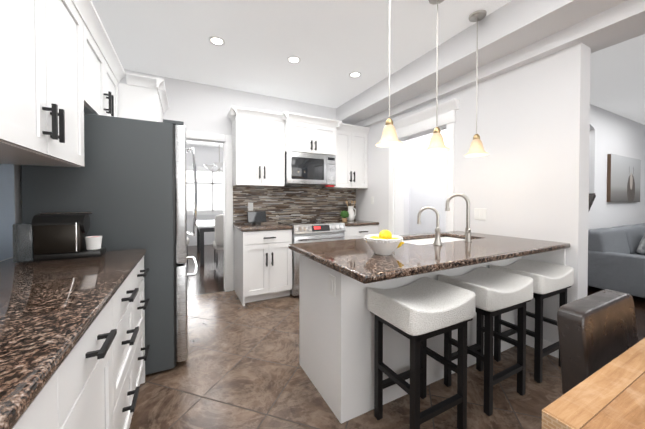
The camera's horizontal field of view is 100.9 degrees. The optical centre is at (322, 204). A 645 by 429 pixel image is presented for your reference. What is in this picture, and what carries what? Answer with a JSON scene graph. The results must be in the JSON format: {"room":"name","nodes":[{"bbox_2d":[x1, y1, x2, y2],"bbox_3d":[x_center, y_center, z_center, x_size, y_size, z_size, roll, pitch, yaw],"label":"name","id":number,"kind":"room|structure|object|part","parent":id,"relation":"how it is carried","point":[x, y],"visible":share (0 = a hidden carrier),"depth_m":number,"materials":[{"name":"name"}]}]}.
{"room":"kitchen","nodes":[
{"label":"kitchen","id":0,"kind":"room"},
{"bbox_2d":[0,164,21,261],"bbox_3d":[-1.141,-0.146,0.120,0.150,2.750,6.650,0,1,-27],"label":"wall","id":1,"kind":"structure","parent":0,"point":[17,193],"depth_m":1.58,"materials":[{"name":"white paint"}]},
{"bbox_2d":[0,164,14,260],"bbox_3d":[-1.749,-0.159,1.469,0.002,0.920,0.165,0,1,-27],"label":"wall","id":2,"kind":"structure","parent":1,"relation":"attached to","point":[7,208],"depth_m":1.48,"materials":[{"name":"blue"}]},
{"bbox_2d":[0,0,91,166],"bbox_3d":[-1.353,-0.649,1.075,0.348,0.870,1.098,0,1,-27],"label":"upper cabinet","id":3,"kind":"object","parent":1,"relation":"attached to","point":[62,71],"depth_m":1.15,"materials":[{"name":"white wood"}]},
{"bbox_2d":[92,32,111,115],"bbox_3d":[-1.698,-0.857,1.742,0.348,0.470,0.536,0,1,-27],"label":"upper cabinet","id":4,"kind":"object","parent":1,"relation":"attached to","point":[101,98],"depth_m":1.91,"materials":[{"name":"white wood"}]},
{"bbox_2d":[108,64,119,116],"bbox_3d":[-1.882,-0.862,2.098,0.348,0.470,0.516,0,1,-27],"label":"upper cabinet","id":5,"kind":"object","parent":1,"relation":"attached to","point":[113,80],"depth_m":2.30,"materials":[{"name":"white wood"}]},
{"bbox_2d":[120,80,163,121],"bbox_3d":[-2.037,-0.871,2.727,0.648,0.470,0.871,0,1,-27],"label":"upper cabinet","id":6,"kind":"object","parent":1,"relation":"attached to","point":[139,100],"depth_m":2.49,"materials":[{"name":"white wood"}]},
{"bbox_2d":[186,145,222,245],"bbox_3d":[-3.701,-0.242,7.282,6.400,2.750,0.130,0,1,-27],"label":"wall","id":7,"kind":"structure","parent":0,"point":[206,155],"depth_m":7.40,"materials":[{"name":"white paint"}]},
{"bbox_2d":[186,166,222,214],"bbox_3d":[-3.467,-0.378,7.373,2.360,1.340,0.120,0,1,-27],"label":"dining room window","id":8,"kind":"structure","parent":7,"relation":"in","point":[209,192],"depth_m":7.49,"materials":[{"name":"white glass"}]},
{"bbox_2d":[187,244,224,296],"bbox_3d":[-3.080,1.179,6.097,6.400,0.060,5.980,0,1,-27],"label":"floor","id":9,"kind":"structure","parent":0,"point":[208,278],"depth_m":4.58,"materials":[{"name":"brown wood"}]},
{"bbox_2d":[187,237,188,262],"bbox_3d":[-2.896,0.646,5.161,0.563,0.969,0.460,0,1,-27],"label":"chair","id":10,"kind":"object","parent":9,"relation":"on","point":[187,247],"visible":0.1,"depth_m":5.10,"materials":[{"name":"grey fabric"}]},
{"bbox_2d":[196,220,214,265],"bbox_3d":[-2.280,0.772,5.902,0.950,0.760,1.650,0,1,-27],"label":"table","id":11,"kind":"object","parent":9,"relation":"on","point":[203,226],"visible":0.27,"depth_m":5.07,"materials":[{"name":"white"}]},
{"bbox_2d":[213,214,223,267],"bbox_3d":[-1.722,0.651,4.819,0.460,0.969,0.563,0,1,-27],"label":"chair","id":12,"kind":"object","parent":9,"relation":"on","point":[218,242],"visible":0.42,"depth_m":4.54,"materials":[{"name":"grey fabric"}]},
{"bbox_2d":[119,70,409,289],"bbox_3d":[2.011,-0.216,5.388,10.580,2.750,0.130,0,1,-27],"label":"wall","id":13,"kind":"structure","parent":0,"point":[198,107],"depth_m":3.55,"materials":[{"name":"white paint"}]},
{"bbox_2d":[186,131,232,291],"bbox_3d":[-1.696,0.124,3.471,0.990,2.120,0.150,0,1,-27],"label":"door frame","id":14,"kind":"structure","parent":13,"relation":"attached to","point":[228,216],"depth_m":3.61,"materials":[{"name":"white wood"}]},
{"bbox_2d":[231,107,286,186],"bbox_3d":[-0.874,-0.730,3.622,0.640,0.964,0.347,0,1,-27],"label":"upper cabinet","id":15,"kind":"object","parent":13,"relation":"attached to","point":[263,142],"depth_m":3.45,"materials":[{"name":"white wood"}]},
{"bbox_2d":[233,186,355,223],"bbox_3d":[-0.331,-0.014,4.105,2.019,0.560,0.009,0,1,-27],"label":"backsplash","id":16,"kind":"structure","parent":13,"relation":"attached to","point":[289,204],"depth_m":4.04,"materials":[{"name":"tile"}]},
{"bbox_2d":[248,203,252,210],"bbox_3d":[-1.010,0.031,3.745,0.070,0.115,0.008,0,1,-27],"label":"outlet","id":17,"kind":"object","parent":16,"relation":"attached to","point":[250,206],"visible":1,"depth_m":3.74,"materials":[{"name":"white plastic"}]},
{"bbox_2d":[283,118,318,153],"bbox_3d":[-0.375,-0.926,3.838,0.447,0.410,0.417,0,1,-27],"label":"upper cabinet","id":18,"kind":"object","parent":13,"relation":"attached to","point":[303,137],"depth_m":3.65,"materials":[{"name":"white wood"}]},
{"bbox_2d":[285,151,335,186],"bbox_3d":[-0.216,-0.486,3.889,0.754,0.461,0.482,0,1,-27],"label":"microwave","id":19,"kind":"object","parent":18,"relation":"attached to","point":[309,170],"visible":0.98,"depth_m":3.72,"materials":[{"name":"silver metal"}]},
{"bbox_2d":[319,122,338,157],"bbox_3d":[-0.087,-0.928,3.986,0.446,0.410,0.417,0,1,-27],"label":"upper cabinet","id":20,"kind":"object","parent":13,"relation":"attached to","point":[328,135],"depth_m":3.85,"materials":[{"name":"white wood"}]},
{"bbox_2d":[324,122,369,188],"bbox_3d":[0.369,-0.738,4.263,0.618,0.964,0.347,0,1,-27],"label":"upper cabinet","id":21,"kind":"object","parent":13,"relation":"attached to","point":[352,162],"depth_m":4.11,"materials":[{"name":"white wood"}]},
{"bbox_2d":[129,290,561,428],"bbox_3d":[0.445,1.249,0.883,3.950,0.060,6.520,0,1,-27],"label":"floor","id":22,"kind":"structure","parent":0,"point":[240,367],"depth_m":1.76,"materials":[{"name":"brown tile"}]},
{"bbox_2d":[13,344,80,428],"bbox_3d":[-0.768,0.792,0.264,0.628,0.872,0.542,0,1,-27],"label":"base cabinet","id":23,"kind":"object","parent":22,"relation":"on","point":[58,406],"depth_m":0.60,"materials":[{"name":"white wood"}]},
{"bbox_2d":[77,292,120,428],"bbox_3d":[-0.962,0.786,0.640,0.628,0.872,0.551,0,1,-27],"label":"base cabinet","id":24,"kind":"object","parent":22,"relation":"on","point":[97,379],"depth_m":0.88,"materials":[{"name":"white wood"}]},
{"bbox_2d":[0,248,145,428],"bbox_3d":[-0.604,0.341,-0.044,0.642,0.038,3.854,0,1,-27],"label":"countertop","id":25,"kind":"structure","parent":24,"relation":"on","point":[50,311],"depth_m":0.77,"materials":[{"name":"brown stone"}]},
{"bbox_2d":[13,212,105,262],"bbox_3d":[-1.458,0.172,1.494,0.360,0.256,0.130,0,1,-27],"label":"coffee machine","id":26,"kind":"object","parent":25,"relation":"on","point":[45,236],"visible":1,"depth_m":1.44,"materials":[{"name":"grey"}]},
{"bbox_2d":[21,113,197,374],"bbox_3d":[-1.542,0.297,2.169,0.948,1.810,0.880,0,1,-27],"label":"fridge","id":27,"kind":"object","parent":22,"relation":"on","point":[126,185],"visible":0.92,"depth_m":1.83,"materials":[{"name":"grey metal"}]},
{"bbox_2d":[117,265,136,428],"bbox_3d":[-1.179,0.781,1.063,0.628,0.872,0.521,0,1,-27],"label":"base cabinet","id":28,"kind":"object","parent":22,"relation":"on","point":[127,292],"depth_m":1.27,"materials":[{"name":"white wood"}]},
{"bbox_2d":[137,256,148,397],"bbox_3d":[-1.394,0.775,1.482,0.630,0.872,0.422,0,1,-27],"label":"base cabinet","id":29,"kind":"object","parent":22,"relation":"on","point":[142,304],"depth_m":1.67,"materials":[{"name":"white wood"}]},
{"bbox_2d":[234,228,291,305],"bbox_3d":[-0.797,0.748,3.524,0.613,0.872,0.630,0,1,-27],"label":"base cabinet","id":30,"kind":"object","parent":22,"relation":"on","point":[262,265],"depth_m":3.25,"materials":[{"name":"white wood"}]},
{"bbox_2d":[233,220,378,231],"bbox_3d":[-0.185,0.289,3.826,2.017,0.038,0.642,0,1,-27],"label":"countertop","id":31,"kind":"structure","parent":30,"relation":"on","point":[261,227],"depth_m":3.47,"materials":[{"name":"brown stone"}]},
{"bbox_2d":[247,211,266,224],"bbox_3d":[-0.890,0.183,3.578,0.250,0.178,0.124,0,1,-27],"label":"smart display","id":32,"kind":"object","parent":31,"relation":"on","point":[256,218],"visible":1,"depth_m":3.54,"materials":[{"name":"black plastic"}]},
{"bbox_2d":[340,211,348,221],"bbox_3d":[0.344,0.180,4.153,0.140,0.169,0.140,0,1,-27],"label":"potted plant","id":33,"kind":"object","parent":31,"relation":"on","point":[344,214],"visible":1,"depth_m":4.12,"materials":[{"name":"green plant"}]},
{"bbox_2d":[346,201,355,220],"bbox_3d":[0.466,0.099,4.332,0.195,0.326,0.136,0,1,-27],"label":"pitcher","id":34,"kind":"object","parent":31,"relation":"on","point":[350,211],"visible":1,"depth_m":4.28,"materials":[{"name":"white ceramic"}]},
{"bbox_2d":[278,221,345,295],"bbox_3d":[-0.162,0.718,3.799,0.754,0.925,0.720,0,1,-27],"label":"range","id":35,"kind":"object","parent":22,"relation":"on","point":[310,231],"visible":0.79,"depth_m":3.47,"materials":[{"name":"silver metal"}]},
{"bbox_2d":[344,225,378,239],"bbox_3d":[0.434,0.739,4.159,0.617,0.872,0.627,0,1,-27],"label":"base cabinet","id":36,"kind":"object","parent":22,"relation":"on","point":[352,232],"depth_m":3.85,"materials":[{"name":"white wood"}]},
{"bbox_2d":[367,277,475,428],"bbox_3d":[0.532,0.838,1.462,0.470,0.746,0.360,0,1,-27],"label":"stool","id":37,"kind":"object","parent":22,"relation":"on","point":[419,312],"visible":1,"depth_m":1.39,"materials":[{"name":"white leather"}]},
{"bbox_3d":[0.532,0.528,1.458,0.470,0.142,0.360,0,1,-27],"label":"stool seat","id":38,"kind":"part","parent":37,"relation":"part of","materials":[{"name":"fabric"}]},
{"bbox_2d":[299,237,565,423],"bbox_3d":[0.848,0.768,2.023,1.837,0.872,0.890,0,1,-27],"label":"base cabinet","id":39,"kind":"object","parent":22,"relation":"on","point":[337,348],"visible":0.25,"depth_m":1.63,"materials":[{"name":"white wood"}]},
{"bbox_2d":[329,274,334,296],"bbox_3d":[0.054,0.470,1.545,0.008,0.120,0.075,0,1,-27],"label":"outlet","id":40,"kind":"object","parent":39,"relation":"attached to","point":[331,285],"visible":1,"depth_m":1.54,"materials":[{"name":"white plastic"}]},
{"bbox_2d":[288,231,570,283],"bbox_3d":[0.812,0.313,1.999,1.917,0.038,0.950,0,1,-27],"label":"countertop","id":41,"kind":"structure","parent":39,"relation":"on","point":[360,260],"depth_m":1.62,"materials":[{"name":"brown stone"}]},
{"bbox_2d":[364,230,403,254],"bbox_3d":[0.369,0.227,1.617,0.236,0.142,0.236,0,1,-27],"label":"fruit bowl","id":42,"kind":"object","parent":41,"relation":"on","point":[384,242],"visible":1,"depth_m":1.56,"materials":[{"name":"white ceramic"}]},
{"bbox_2d":[417,206,441,244],"bbox_3d":[0.798,0.153,1.943,0.128,0.281,0.179,0,1,-27],"label":"faucet","id":43,"kind":"object","parent":41,"relation":"on","point":[437,240],"visible":0.98,"depth_m":1.93,"materials":[{"name":"silver metal"}]},
{"bbox_2d":[445,193,471,241],"bbox_3d":[1.101,0.100,2.120,0.141,0.384,0.198,0,1,-27],"label":"faucet","id":44,"kind":"object","parent":41,"relation":"on","point":[467,228],"visible":1,"depth_m":2.10,"materials":[{"name":"silver metal"}]},
{"bbox_2d":[438,267,532,415],"bbox_3d":[1.047,0.835,1.728,0.470,0.746,0.360,0,1,-27],"label":"stool","id":45,"kind":"object","parent":22,"relation":"on","point":[497,292],"visible":0.79,"depth_m":1.65,"materials":[{"name":"white leather"}]},
{"bbox_3d":[1.047,0.525,1.723,0.470,0.142,0.360,0,1,-27],"label":"stool seat","id":46,"kind":"part","parent":45,"relation":"part of","materials":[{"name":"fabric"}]},
{"bbox_2d":[489,259,573,382],"bbox_3d":[1.558,0.831,2.002,0.470,0.746,0.360,0,1,-27],"label":"stool","id":47,"kind":"object","parent":22,"relation":"on","point":[550,279],"visible":0.71,"depth_m":1.89,"materials":[{"name":"white leather"}]},
{"bbox_3d":[1.558,0.521,1.998,0.470,0.142,0.360,0,1,-27],"label":"stool seat","id":48,"kind":"part","parent":47,"relation":"part of","materials":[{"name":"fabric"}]},
{"bbox_2d":[542,338,644,428],"bbox_3d":[1.562,0.840,0.640,1.942,0.765,0.915,0,1,-27],"label":"dining table","id":49,"kind":"object","parent":22,"relation":"on","point":[610,395],"visible":1,"depth_m":0.62,"materials":[{"name":"brown wood"}]},
{"bbox_3d":[1.115,1.066,0.781,0.440,0.310,0.480,0,1,-27],"label":"leather chair leg","id":50,"kind":"object","parent":22,"relation":"on","visible":0},
{"bbox_2d":[557,289,637,394],"bbox_3d":[1.113,0.636,0.778,0.460,0.570,0.527,0,1,-27],"label":"leather chair","id":51,"kind":"object","parent":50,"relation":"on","point":[597,331],"visible":0.5,"depth_m":0.89,"materials":[{"name":"brown leather"}]},
{"bbox_2d":[91,0,644,147],"bbox_3d":[2.089,-1.627,5.055,10.730,0.080,12.500,0,1,-27],"label":"ceiling","id":52,"kind":"structure","parent":0,"point":[332,45],"depth_m":2.59,"materials":[{"name":"white paint"}]},
{"bbox_2d":[204,143,222,172],"bbox_3d":[-2.245,-1.144,5.841,0.653,0.907,0.623,0,1,-27],"label":"dining chandelier","id":53,"kind":"object","parent":52,"relation":"hanging from","point":[219,165],"visible":0.77,"depth_m":5.85,"materials":[{"name":"silver metal"}]},
{"bbox_2d":[208,36,224,45],"bbox_3d":[-1.002,-1.549,2.529,0.150,0.008,0.150,0,1,-27],"label":"recessed light","id":54,"kind":"object","parent":52,"relation":"in","point":[216,40],"visible":1,"depth_m":2.53,"materials":[{"name":"white"}]},
{"bbox_2d":[287,56,300,63],"bbox_3d":[-0.309,-1.554,2.864,0.150,0.008,0.150,0,1,-27],"label":"recessed light","id":55,"kind":"object","parent":52,"relation":"in","point":[293,59],"visible":1,"depth_m":2.86,"materials":[{"name":"white"}]},
{"bbox_2d":[349,72,361,77],"bbox_3d":[0.394,-1.558,3.204,0.150,0.008,0.150,0,1,-27],"label":"recessed light","id":56,"kind":"object","parent":52,"relation":"in","point":[355,74],"visible":1,"depth_m":3.20,"materials":[{"name":"white"}]},
{"bbox_2d":[376,0,402,146],"bbox_3d":[0.447,-0.972,1.776,0.176,1.143,0.176,0,1,-27],"label":"pendant light","id":57,"kind":"object","parent":52,"relation":"hanging from","point":[389,137],"visible":1,"depth_m":1.76,"materials":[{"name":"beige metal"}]},
{"bbox_2d":[424,0,449,152],"bbox_3d":[0.856,-0.974,1.987,0.176,1.143,0.176,0,1,-27],"label":"pendant light","id":58,"kind":"object","parent":52,"relation":"hanging from","point":[436,144],"visible":1,"depth_m":1.98,"materials":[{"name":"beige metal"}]},
{"bbox_2d":[464,10,488,156],"bbox_3d":[1.270,-0.977,2.189,0.176,1.143,0.176,0,1,-27],"label":"pendant light","id":59,"kind":"object","parent":52,"relation":"hanging from","point":[476,149],"visible":0.98,"depth_m":2.18,"materials":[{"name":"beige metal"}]},
{"bbox_2d":[336,0,644,126],"bbox_3d":[2.003,-1.366,1.639,0.655,0.350,6.500,0,1,-27],"label":"soffit beam","id":60,"kind":"structure","parent":52,"relation":"attached to","point":[513,34],"depth_m":2.22,"materials":[{"name":"white paint"}]},
{"bbox_2d":[409,130,445,234],"bbox_3d":[2.163,-0.202,4.342,0.130,2.750,1.870,0,1,-27],"label":"wall","id":61,"kind":"structure","parent":0,"point":[427,179],"depth_m":4.78,"materials":[{"name":"white paint"}]},
{"bbox_2d":[356,42,590,342],"bbox_3d":[1.310,-0.189,3.312,0.170,2.750,2.920,0,1,-27],"label":"wall","id":62,"kind":"structure","parent":0,"point":[527,177],"depth_m":2.27,"materials":[{"name":"white paint"}]},
{"bbox_2d":[383,99,458,235],"bbox_3d":[1.235,0.033,3.372,0.250,2.305,1.130,0,1,-27],"label":"door frame","id":63,"kind":"structure","parent":62,"relation":"attached to","point":[420,121],"depth_m":3.34,"materials":[{"name":"white wood"}]},
{"bbox_2d":[474,208,485,219],"bbox_3d":[1.560,0.096,2.634,0.008,0.115,0.118,0,1,-27],"label":"outlet","id":64,"kind":"object","parent":62,"relation":"attached to","point":[479,213],"visible":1,"depth_m":2.63,"materials":[{"name":"white plastic"}]},
{"bbox_2d":[526,334,558,357],"bbox_3d":[1.229,1.137,3.288,0.012,0.100,2.920,0,1,-27],"label":"baseboard","id":65,"kind":"structure","parent":62,"relation":"attached to","point":[530,340],"depth_m":2.17,"materials":[{"name":"white"}]},
{"bbox_2d":[587,286,644,341],"bbox_3d":[5.677,1.228,2.442,6.780,0.060,4.500,0,1,-27],"label":"floor","id":66,"kind":"structure","parent":0,"point":[639,304],"depth_m":2.96,"materials":[{"name":"brown wood"}]},
{"bbox_2d":[588,223,644,297],"bbox_3d":[5.331,0.747,3.270,2.830,0.881,2.660,0,1,-27],"label":"sofa","id":67,"kind":"object","parent":66,"relation":"on","point":[616,258],"visible":0.88,"depth_m":3.50,"materials":[{"name":"grey fabric"}]},
{"bbox_2d":[588,104,644,229],"bbox_3d":[4.616,-0.204,4.481,6.780,2.750,0.130,0,1,-27],"label":"wall","id":68,"kind":"structure","parent":0,"point":[612,133],"depth_m":4.57,"materials":[{"name":"white paint"}]},
{"bbox_2d":[589,193,595,209],"bbox_3d":[3.807,0.421,4.073,1.242,1.193,0.160,0,1,-27],"label":"trim","id":69,"kind":"structure","parent":68,"relation":"attached to","point":[592,196],"depth_m":4.24,"materials":[{"name":"black wood"}]},
{"bbox_2d":[607,154,640,201],"bbox_3d":[5.470,-0.449,4.818,1.450,0.810,0.046,0,1,-27],"label":"framed picture","id":70,"kind":"object","parent":68,"relation":"attached to","point":[623,178],"visible":1,"depth_m":4.72}
]}

